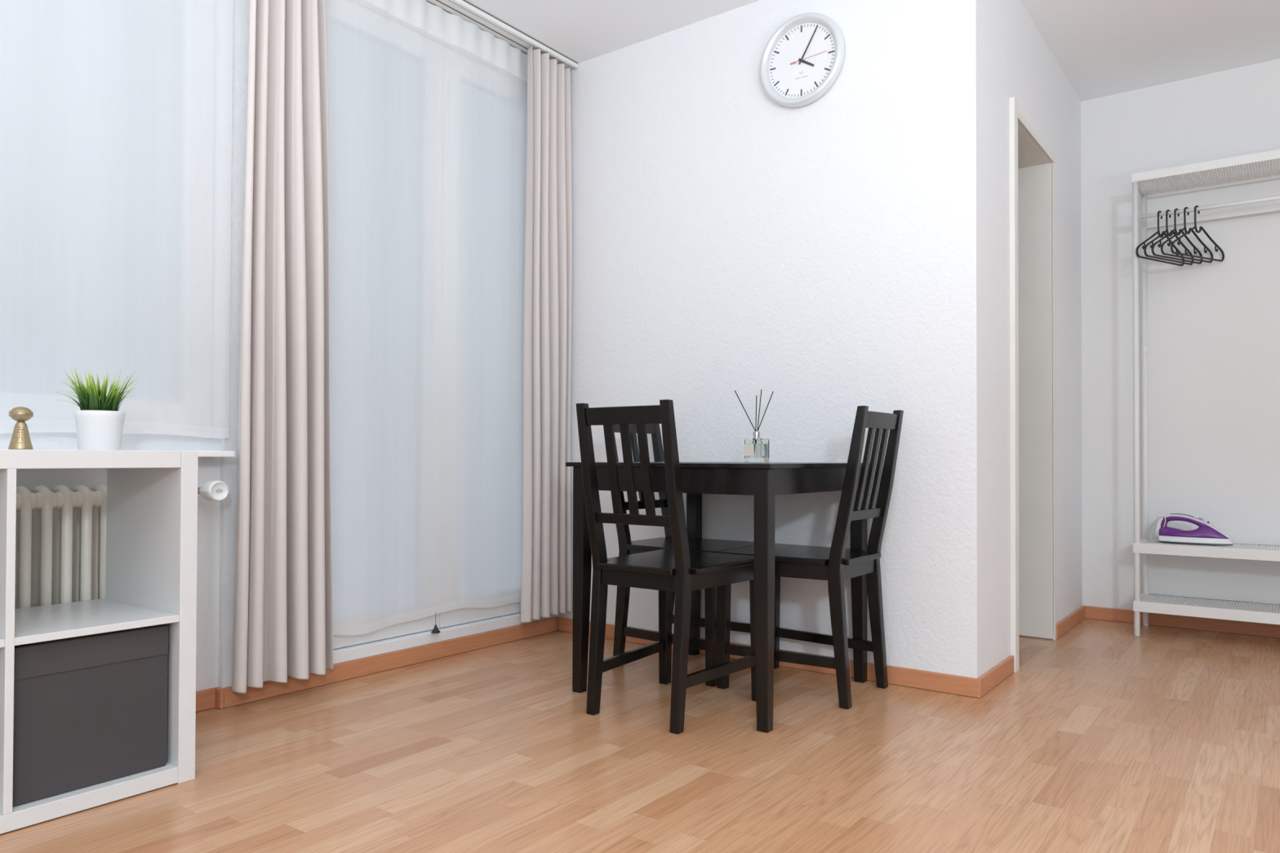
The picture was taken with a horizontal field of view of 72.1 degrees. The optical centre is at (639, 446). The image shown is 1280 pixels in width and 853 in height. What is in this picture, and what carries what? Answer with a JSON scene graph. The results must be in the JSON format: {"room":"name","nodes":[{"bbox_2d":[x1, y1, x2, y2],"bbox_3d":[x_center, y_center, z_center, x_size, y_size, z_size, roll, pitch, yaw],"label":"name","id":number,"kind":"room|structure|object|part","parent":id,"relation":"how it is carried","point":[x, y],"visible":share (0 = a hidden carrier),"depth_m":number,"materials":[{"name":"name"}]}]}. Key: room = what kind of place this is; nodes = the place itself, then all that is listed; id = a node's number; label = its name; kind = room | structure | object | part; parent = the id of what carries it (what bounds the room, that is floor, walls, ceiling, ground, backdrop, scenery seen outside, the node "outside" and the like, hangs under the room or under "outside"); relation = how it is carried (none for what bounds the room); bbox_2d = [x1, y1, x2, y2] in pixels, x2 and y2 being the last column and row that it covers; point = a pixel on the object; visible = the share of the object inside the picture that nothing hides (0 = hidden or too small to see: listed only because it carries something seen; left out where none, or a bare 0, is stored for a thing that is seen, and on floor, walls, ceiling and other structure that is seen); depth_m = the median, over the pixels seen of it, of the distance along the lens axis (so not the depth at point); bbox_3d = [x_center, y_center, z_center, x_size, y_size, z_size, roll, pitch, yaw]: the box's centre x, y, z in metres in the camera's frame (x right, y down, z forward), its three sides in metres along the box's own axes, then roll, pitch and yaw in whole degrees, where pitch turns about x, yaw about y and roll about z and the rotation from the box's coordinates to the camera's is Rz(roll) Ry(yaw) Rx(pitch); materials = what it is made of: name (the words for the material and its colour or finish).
{"room":"dining room","nodes":[
{"label":"dining room","id":0,"kind":"room"},
{"bbox_2d":[0,0,557,691],"bbox_3d":[-1.346,-0.447,2.614,0.112,2.460,6.830,0,-1,37],"label":"wall","id":1,"kind":"structure","parent":0,"point":[216,520],"depth_m":2.65,"materials":[{"name":"white paint"}]},
{"bbox_2d":[0,448,235,457],"bbox_3d":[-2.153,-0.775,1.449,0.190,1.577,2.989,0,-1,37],"label":"windowsill","id":2,"kind":"structure","parent":1,"relation":"in","point":[201,453],"depth_m":2.53,"materials":[{"name":"white wood"}]},
{"bbox_2d":[195,617,557,712],"bbox_3d":[-1.859,0.742,1.830,0.038,0.060,4.987,0,-1,37],"label":"baseboard","id":3,"kind":"structure","parent":1,"relation":"attached to","point":[217,697],"depth_m":3.07,"materials":[{"name":"brown wood"}]},
{"bbox_2d":[333,601,520,648],"bbox_3d":[-0.774,-0.422,3.360,0.050,2.223,1.134,0,-1,37],"label":"door","id":4,"kind":"structure","parent":1,"relation":"in","point":[461,615],"depth_m":3.30,"materials":[{"name":"white plastic"}]},
{"bbox_2d":[333,615,544,663],"bbox_3d":[-0.742,0.715,3.320,0.004,0.036,1.140,0,-1,37],"label":"trim","id":5,"kind":"structure","parent":1,"relation":"attached to","point":[378,649],"depth_m":3.24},
{"bbox_2d":[0,618,1279,852],"bbox_3d":[0.542,0.820,1.130,4.900,0.100,7.130,0,-1,37],"label":"floor","id":6,"kind":"structure","parent":0,"point":[1104,738],"depth_m":2.16,"materials":[{"name":"brown wood"}]},
{"bbox_2d":[14,484,106,608],"bbox_3d":[-1.608,0.435,2.076,0.098,0.679,1.013,0,-1,37],"label":"radiator","id":7,"kind":"object","parent":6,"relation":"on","point":[51,568],"visible":0.24,"depth_m":2.22,"materials":[{"name":"beige metal"}]},
{"bbox_2d":[197,480,228,501],"bbox_3d":[-1.263,0.127,2.517,0.110,0.061,0.124,0,-1,37],"label":"radiator valve","id":8,"kind":"object","parent":7,"relation":"attached to","point":[215,490],"visible":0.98,"depth_m":2.51,"materials":[{"name":"white plastic"}]},
{"bbox_2d":[0,448,198,834],"bbox_3d":[-1.422,0.390,1.866,0.390,0.767,0.767,0,-1,37],"label":"shelf unit","id":9,"kind":"object","parent":6,"relation":"on","point":[152,518],"visible":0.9,"depth_m":2.03,"materials":[{"name":"white wood"}]},
{"bbox_2d":[8,406,33,449],"bbox_3d":[-1.317,-0.039,1.871,0.044,0.092,0.044,0,-1,37],"label":"figurine","id":10,"kind":"object","parent":9,"relation":"on","point":[20,438],"visible":0.99,"depth_m":1.86,"materials":[{"name":"gold metal"}]},
{"bbox_3d":[-1.423,0.752,1.861,0.390,0.036,0.688,0,-1,37],"label":"panel","id":11,"kind":"part","parent":9,"relation":"part of","materials":[{"name":"white wood"}]},
{"bbox_2d":[12,624,168,807],"bbox_3d":[-1.321,0.574,2.008,0.344,0.323,0.313,0,-1,37],"label":"storage box","id":12,"kind":"object","parent":9,"relation":"on","point":[89,710],"visible":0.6,"depth_m":1.90,"materials":[{"name":"grey fabric"}]},
{"bbox_3d":[-1.421,0.026,1.871,0.390,0.039,0.688,0,-1,37],"label":"panel","id":13,"kind":"part","parent":9,"relation":"part of","materials":[{"name":"white wood"}]},
{"bbox_2d":[57,367,137,450],"bbox_3d":[-1.283,-0.088,2.073,0.192,0.195,0.168,0,-1,37],"label":"potted grass","id":14,"kind":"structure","parent":9,"relation":"on","point":[99,423],"depth_m":2.04,"materials":[{"name":"plant"}]},
{"bbox_2d":[73,410,125,450],"bbox_3d":[-1.274,-0.036,2.072,0.105,0.092,0.105,0,-1,37],"label":"pot","id":15,"kind":"object","parent":14,"relation":"attached to","point":[95,429],"depth_m":2.03,"materials":[{"name":"white ceramic"}]},
{"bbox_3d":[-1.205,0.395,2.158,0.390,0.767,0.039,0,-1,37],"label":"panel","id":16,"kind":"part","parent":9,"relation":"part of","materials":[{"name":"white wood"}]},
{"bbox_2d":[575,399,755,734],"bbox_3d":[0.091,0.333,2.655,0.389,0.911,0.505,0,-1,36],"label":"dining chair","id":17,"kind":"object","parent":6,"relation":"on","point":[681,571],"visible":0.92,"depth_m":2.52,"materials":[{"name":"black wood"}]},
{"bbox_3d":[-0.141,0.331,2.587,0.030,0.911,0.121,0,-1,36],"label":"post","id":18,"kind":"part","parent":17,"relation":"part of","materials":[{"name":"black wood"}]},
{"bbox_3d":[-0.045,-0.087,2.471,0.268,0.050,0.030,0,-1,36],"label":"rail","id":19,"kind":"part","parent":17,"relation":"part of","materials":[{"name":"black wood"}]},
{"bbox_3d":[-0.015,0.209,2.510,0.268,0.030,0.023,0,-1,36],"label":"cross rail","id":20,"kind":"part","parent":17,"relation":"part of","materials":[{"name":"black wood"}]},
{"bbox_3d":[0.085,0.582,2.937,0.037,0.420,0.037,0,-1,36],"label":"leg","id":21,"kind":"part","parent":17,"relation":"part of","materials":[{"name":"black wood"}]},
{"bbox_3d":[0.110,0.352,2.680,0.389,0.018,0.440,0,-1,36],"label":"seat","id":22,"kind":"part","parent":17,"relation":"part of","materials":[{"name":"black wood"}]},
{"bbox_3d":[0.098,0.329,2.413,0.030,0.911,0.121,0,-1,36],"label":"post","id":23,"kind":"part","parent":17,"relation":"part of","materials":[{"name":"black wood"}]},
{"bbox_3d":[0.112,0.385,2.683,0.372,0.047,0.404,0,-1,36],"label":"seat frame","id":24,"kind":"part","parent":17,"relation":"part of","materials":[{"name":"black wood"}]},
{"bbox_3d":[0.363,0.580,2.735,0.037,0.420,0.037,0,-1,36],"label":"leg","id":25,"kind":"part","parent":17,"relation":"part of","materials":[{"name":"black wood"}]},
{"bbox_2d":[603,423,753,686],"bbox_3d":[0.158,0.340,3.197,0.505,0.911,0.389,0,-1,37],"label":"dining chair","id":26,"kind":"object","parent":6,"relation":"on","point":[626,547],"visible":0.33,"depth_m":3.16,"materials":[{"name":"black wood"}]},
{"bbox_3d":[-0.084,0.339,3.193,0.121,0.911,0.030,0,-1,37],"label":"post","id":27,"kind":"part","parent":26,"relation":"part of","materials":[{"name":"black wood"}]},
{"bbox_3d":[-0.029,-0.076,3.342,0.030,0.050,0.268,0,-1,37],"label":"rail","id":28,"kind":"part","parent":26,"relation":"part of","materials":[{"name":"black wood"}]},
{"bbox_3d":[0.187,0.391,3.175,0.404,0.047,0.372,0,-1,37],"label":"seat frame","id":29,"kind":"part","parent":26,"relation":"part of","materials":[{"name":"black wood"}]},
{"bbox_3d":[0.013,0.219,3.307,0.023,0.030,0.268,0,-1,37],"label":"cross rail","id":30,"kind":"part","parent":26,"relation":"part of","materials":[{"name":"black wood"}]},
{"bbox_3d":[0.092,0.342,3.430,0.121,0.911,0.030,0,-1,37],"label":"post","id":31,"kind":"part","parent":26,"relation":"part of","materials":[{"name":"black wood"}]},
{"bbox_3d":[0.184,0.358,3.178,0.440,0.018,0.389,0,-1,37],"label":"seat","id":32,"kind":"part","parent":26,"relation":"part of","materials":[{"name":"black wood"}]},
{"bbox_3d":[0.237,0.582,2.920,0.037,0.420,0.037,0,-1,37],"label":"leg","id":33,"kind":"part","parent":26,"relation":"part of","materials":[{"name":"black wood"}]},
{"bbox_2d":[565,462,869,733],"bbox_3d":[0.276,0.422,2.905,0.742,0.739,0.740,0,-1,37],"label":"dining table","id":34,"kind":"object","parent":6,"relation":"on","point":[763,481],"visible":0.73,"depth_m":2.63,"materials":[{"name":"black wood"}]},
{"bbox_3d":[-0.187,0.427,2.838,0.044,0.724,0.044,0,-1,37],"label":"leg","id":35,"kind":"part","parent":34,"relation":"part of","materials":[{"name":"black wood"}]},
{"bbox_3d":[0.207,0.435,3.368,0.044,0.724,0.044,0,-1,37],"label":"leg","id":36,"kind":"part","parent":34,"relation":"part of","materials":[{"name":"black wood"}]},
{"bbox_2d":[734,389,773,462],"bbox_3d":[0.370,-0.066,2.854,0.098,0.237,0.086,0,-1,37],"label":"reed diffuser","id":37,"kind":"object","parent":34,"relation":"on","point":[756,450],"visible":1,"depth_m":2.83,"materials":[{"name":"clear glass"}]},
{"bbox_2d":[743,438,768,462],"bbox_3d":[0.378,0.013,2.853,0.062,0.078,0.062,0,-1,37],"label":"bottle","id":38,"kind":"object","parent":37,"relation":"attached to","point":[755,450],"depth_m":2.83,"materials":[{"name":"clear glass"}]},
{"bbox_3d":[0.345,0.424,2.442,0.044,0.724,0.044,0,-1,37],"label":"leg","id":39,"kind":"part","parent":34,"relation":"part of","materials":[{"name":"black wood"}]},
{"bbox_3d":[0.740,0.432,2.973,0.044,0.724,0.044,0,-1,37],"label":"leg","id":40,"kind":"part","parent":34,"relation":"part of","materials":[{"name":"black wood"}]},
{"bbox_2d":[715,405,903,709],"bbox_3d":[0.563,0.337,2.889,0.505,0.911,0.389,0,-1,37],"label":"dining chair","id":41,"kind":"object","parent":6,"relation":"on","point":[835,564],"visible":0.86,"depth_m":2.78,"materials":[{"name":"black wood"}]},
{"bbox_3d":[0.276,0.582,2.884,0.037,0.420,0.037,0,-1,37],"label":"leg","id":42,"kind":"part","parent":41,"relation":"part of","materials":[{"name":"black wood"}]},
{"bbox_3d":[0.482,0.586,3.160,0.037,0.420,0.037,0,-1,37],"label":"leg","id":43,"kind":"part","parent":41,"relation":"part of","materials":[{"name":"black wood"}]},
{"bbox_3d":[0.537,0.356,2.909,0.440,0.018,0.389,0,-1,37],"label":"seat","id":44,"kind":"part","parent":41,"relation":"part of","materials":[{"name":"black wood"}]},
{"bbox_3d":[0.533,0.389,2.910,0.404,0.047,0.372,0,-1,37],"label":"seat frame","id":45,"kind":"part","parent":41,"relation":"part of","materials":[{"name":"black wood"}]},
{"bbox_3d":[0.628,0.334,2.656,0.121,0.911,0.030,0,-1,37],"label":"post","id":46,"kind":"part","parent":41,"relation":"part of","materials":[{"name":"black wood"}]},
{"bbox_3d":[0.708,0.214,2.783,0.023,0.030,0.268,0,-1,37],"label":"cross rail","id":47,"kind":"part","parent":41,"relation":"part of","materials":[{"name":"black wood"}]},
{"bbox_3d":[0.752,-0.081,2.755,0.030,0.050,0.268,0,-1,37],"label":"rail","id":48,"kind":"part","parent":41,"relation":"part of","materials":[{"name":"black wood"}]},
{"bbox_3d":[0.805,0.338,2.894,0.121,0.911,0.030,0,-1,37],"label":"post","id":49,"kind":"part","parent":41,"relation":"part of","materials":[{"name":"black wood"}]},
{"bbox_2d":[1131,149,1279,636],"bbox_3d":[2.516,-0.181,3.639,0.802,1.977,0.303,0,-1,37],"label":"clothes rack","id":50,"kind":"object","parent":6,"relation":"on","point":[1146,602],"visible":0.96,"depth_m":3.74,"materials":[{"name":"white metal"}]},
{"bbox_3d":[2.122,-0.164,3.759,0.023,1.945,0.023,0,-1,37],"label":"post","id":51,"kind":"part","parent":50,"relation":"part of","materials":[{"name":"white metal"}]},
{"bbox_3d":[2.287,-0.161,3.981,0.023,1.945,0.023,0,-1,37],"label":"post","id":52,"kind":"part","parent":50,"relation":"part of","materials":[{"name":"white metal"}]},
{"bbox_2d":[1135,210,1184,266],"bbox_3d":[2.273,-0.916,3.836,0.369,0.224,0.010,1,-1,-30],"label":"clothes hanger","id":53,"kind":"object","parent":50,"relation":"hanging from","point":[1157,232],"visible":0.76,"depth_m":3.83,"materials":[{"name":"black plastic"}]},
{"bbox_3d":[2.273,-0.874,3.836,0.369,0.139,0.009,1,-1,-30],"label":"shoulder frame","id":54,"kind":"part","parent":53,"relation":"part of","materials":[{"name":"black plastic"}]},
{"bbox_2d":[1143,209,1193,265],"bbox_3d":[2.298,-0.917,3.817,0.369,0.224,0.009,1,-1,-29],"label":"clothes hanger","id":55,"kind":"object","parent":50,"relation":"hanging from","point":[1166,211],"visible":0.87,"depth_m":3.81,"materials":[{"name":"black plastic"}]},
{"bbox_3d":[2.298,-0.874,3.817,0.369,0.139,0.009,1,-1,-29],"label":"shoulder frame","id":56,"kind":"part","parent":55,"relation":"part of","materials":[{"name":"black plastic"}]},
{"bbox_2d":[1151,208,1203,264],"bbox_3d":[2.323,-0.917,3.799,0.369,0.224,0.009,1,-1,-28],"label":"clothes hanger","id":57,"kind":"object","parent":50,"relation":"hanging from","point":[1175,209],"visible":0.9,"depth_m":3.79,"materials":[{"name":"black plastic"}]},
{"bbox_3d":[2.323,-0.874,3.798,0.369,0.139,0.009,1,-1,-28],"label":"shoulder frame","id":58,"kind":"part","parent":57,"relation":"part of","materials":[{"name":"black plastic"}]},
{"bbox_2d":[1160,206,1213,262],"bbox_3d":[2.352,-0.917,3.777,0.369,0.224,0.009,1,-1,-27],"label":"clothes hanger","id":59,"kind":"object","parent":50,"relation":"hanging from","point":[1185,207],"visible":0.93,"depth_m":3.77,"materials":[{"name":"black plastic"}]},
{"bbox_3d":[2.352,-0.874,3.777,0.369,0.139,0.009,1,-1,-27],"label":"shoulder frame","id":60,"kind":"part","parent":59,"relation":"part of","materials":[{"name":"black plastic"}]},
{"bbox_2d":[1143,513,1232,545],"bbox_3d":[2.343,0.351,3.767,0.330,0.124,0.100,0,-1,43],"label":"iron","id":61,"kind":"object","parent":50,"relation":"on","point":[1206,533],"visible":1,"depth_m":3.74,"materials":[{"name":"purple plastic"}]},
{"bbox_3d":[2.258,0.358,3.835,0.076,0.109,0.015,0,-1,23],"label":"cord","id":62,"kind":"part","parent":61,"relation":"part of","materials":[{"name":"white plastic"}]},
{"bbox_3d":[2.255,0.358,3.829,0.067,0.109,0.023,0,-1,43],"label":"cord","id":63,"kind":"part","parent":61,"relation":"part of","materials":[{"name":"white plastic"}]},
{"bbox_3d":[2.255,0.358,3.823,0.066,0.110,0.015,0,-1,22],"label":"cord","id":64,"kind":"part","parent":61,"relation":"part of","materials":[{"name":"white plastic"}]},
{"bbox_3d":[2.337,0.332,3.772,0.186,0.077,0.027,0,-1,43],"label":"handle","id":65,"kind":"part","parent":61,"relation":"part of","materials":[{"name":"purple plastic"}]},
{"bbox_3d":[2.364,0.355,3.747,0.252,0.061,0.092,0,-1,43],"label":"water tank","id":66,"kind":"part","parent":61,"relation":"part of","materials":[{"name":"purple plastic"}]},
{"bbox_2d":[1170,205,1224,262],"bbox_3d":[2.383,-0.917,3.754,0.369,0.224,0.009,1,-1,-26],"label":"clothes hanger","id":67,"kind":"object","parent":50,"relation":"hanging from","point":[1201,228],"visible":1,"depth_m":3.75,"materials":[{"name":"black plastic"}]},
{"bbox_3d":[2.383,-0.874,3.754,0.369,0.139,0.009,1,-1,-26],"label":"shoulder frame","id":68,"kind":"part","parent":67,"relation":"part of","materials":[{"name":"black plastic"}]},
{"bbox_2d":[1131,149,1279,198],"bbox_3d":[2.518,-1.151,3.651,0.800,0.036,0.302,0,-1,37],"label":"shelf","id":69,"kind":"object","parent":50,"relation":"attached to","point":[1136,178],"depth_m":3.72,"materials":[{"name":"white metal"}]},
{"bbox_2d":[1133,592,1279,625],"bbox_3d":[2.513,0.680,3.628,0.800,0.044,0.302,0,-1,37],"label":"shoe shelf","id":70,"kind":"object","parent":50,"relation":"attached to","point":[1159,603],"depth_m":3.66,"materials":[{"name":"white metal"}]},
{"bbox_2d":[1133,537,1279,561],"bbox_3d":[2.514,0.433,3.631,0.800,0.042,0.302,0,-1,37],"label":"shoe shelf","id":71,"kind":"object","parent":50,"relation":"attached to","point":[1261,552],"depth_m":3.62,"materials":[{"name":"white metal"}]},
{"bbox_3d":[2.518,-1.014,3.649,0.780,0.017,0.017,0,-1,37],"label":"hanging rail","id":72,"kind":"part","parent":50,"relation":"part of","materials":[{"name":"white metal"}]},
{"bbox_2d":[557,0,977,678],"bbox_3d":[0.395,-0.432,3.376,1.774,2.460,0.130,0,-1,37],"label":"wall","id":73,"kind":"structure","parent":0,"point":[820,255],"depth_m":3.17,"materials":[{"name":"white paint"}]},
{"bbox_2d":[558,617,981,697],"bbox_3d":[0.360,0.767,3.295,1.775,0.060,0.013,0,-1,37],"label":"baseboard","id":74,"kind":"structure","parent":73,"relation":"attached to","point":[905,677],"depth_m":2.91,"materials":[{"name":"brown wood"}]},
{"bbox_2d":[760,12,844,107],"bbox_3d":[0.577,-1.382,3.148,0.325,0.325,0.042,0,-1,37],"label":"wall clock","id":75,"kind":"object","parent":73,"relation":"attached to","point":[803,58],"visible":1,"depth_m":3.14,"materials":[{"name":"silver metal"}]},
{"bbox_2d":[465,0,1279,101],"bbox_3d":[0.550,-1.740,1.162,4.900,0.100,7.130,0,-1,37],"label":"ceiling","id":76,"kind":"structure","parent":0,"point":[1103,48],"depth_m":3.49,"materials":[{"name":"white paint"}]},
{"bbox_2d":[426,0,578,69],"bbox_3d":[-1.589,-1.673,2.107,0.104,0.023,4.296,0,-1,37],"label":"rail","id":77,"kind":"object","parent":76,"relation":"attached to","point":[485,21],"visible":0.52,"depth_m":3.46,"materials":[{"name":"white metal"}]},
{"bbox_2d":[0,0,233,438],"bbox_3d":[-1.774,-0.848,1.895,0.023,1.627,1.854,0,-1,37],"label":"sheer curtain","id":78,"kind":"object","parent":77,"relation":"hanging from","point":[116,115],"visible":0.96,"depth_m":2.38,"materials":[{"name":"white fabric"}]},
{"bbox_2d":[231,0,333,693],"bbox_3d":[-1.099,-0.460,2.714,0.117,2.380,0.333,0,-1,37],"label":"drape","id":79,"kind":"object","parent":77,"relation":"hanging from","point":[283,608],"visible":1,"depth_m":2.69,"materials":[{"name":"beige fabric"}]},
{"bbox_2d":[324,0,527,635],"bbox_3d":[-0.753,-0.500,3.265,0.020,2.282,0.990,0,-1,36],"label":"sheer curtain","id":80,"kind":"object","parent":77,"relation":"hanging from","point":[427,108],"visible":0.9,"depth_m":3.22,"materials":[{"name":"white fabric"}]},
{"bbox_2d":[431,624,439,633],"bbox_3d":[-0.756,0.652,3.257,0.033,0.075,0.033,0,-1,37],"label":"weight","id":81,"kind":"object","parent":80,"relation":"hanging from","point":[435,630],"visible":1,"depth_m":3.25,"materials":[{"name":"black plastic"}]},
{"bbox_2d":[520,44,572,623],"bbox_3d":[-0.388,-0.458,3.674,0.082,2.355,0.263,0,-1,38],"label":"drape","id":82,"kind":"object","parent":77,"relation":"hanging from","point":[546,557],"visible":1,"depth_m":3.64,"materials":[{"name":"beige fabric"}]},
{"bbox_2d":[975,0,1082,678],"bbox_3d":[1.533,-0.427,3.527,0.130,2.460,1.730,0,-1,37],"label":"wall","id":83,"kind":"structure","parent":0,"point":[1013,59],"depth_m":3.09,"materials":[{"name":"white paint"}]},
{"bbox_2d":[977,655,1013,697],"bbox_3d":[1.192,0.765,2.938,0.013,0.060,0.407,0,-1,37],"label":"baseboard","id":84,"kind":"structure","parent":83,"relation":"attached to","point":[999,673],"depth_m":2.92,"materials":[{"name":"brown wood"}]},
{"bbox_2d":[1008,97,1056,672],"bbox_3d":[1.476,-0.218,3.437,0.152,2.040,0.706,0,-1,37],"label":"door frame","id":85,"kind":"structure","parent":83,"relation":"in","point":[1032,162],"depth_m":3.69,"materials":[{"name":"beige paint"}]},
{"bbox_3d":[1.334,-0.222,3.134,0.018,2.040,0.050,0,-1,37],"label":"casing","id":86,"kind":"part","parent":85,"relation":"part of","materials":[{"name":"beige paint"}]},
{"bbox_3d":[1.544,-1.208,3.432,0.010,0.030,0.656,0,-1,37],"label":"casing","id":87,"kind":"part","parent":85,"relation":"part of","materials":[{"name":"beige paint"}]},
{"bbox_3d":[1.730,-0.192,3.674,0.008,1.995,0.022,0,-1,37],"label":"casing","id":88,"kind":"part","parent":85,"relation":"part of","materials":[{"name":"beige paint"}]},
{"bbox_2d":[1056,605,1084,639],"bbox_3d":[1.916,0.779,3.911,0.013,0.060,0.602,0,-1,37],"label":"baseboard","id":89,"kind":"structure","parent":83,"relation":"attached to","point":[1077,616],"depth_m":3.88,"materials":[{"name":"brown wood"}]},
{"bbox_2d":[1080,58,1279,609],"bbox_3d":[2.588,-0.419,3.883,4.688,2.460,0.100,0,-1,37],"label":"wall","id":90,"kind":"structure","parent":0,"point":[1214,327],"depth_m":3.94,"materials":[{"name":"white paint"}]},
{"bbox_2d":[1084,605,1279,638],"bbox_3d":[3.223,0.776,3.323,2.813,0.060,0.013,0,-1,37],"label":"baseboard","id":91,"kind":"structure","parent":90,"relation":"attached to","point":[1115,615],"depth_m":3.90,"materials":[{"name":"brown wood"}]}
]}

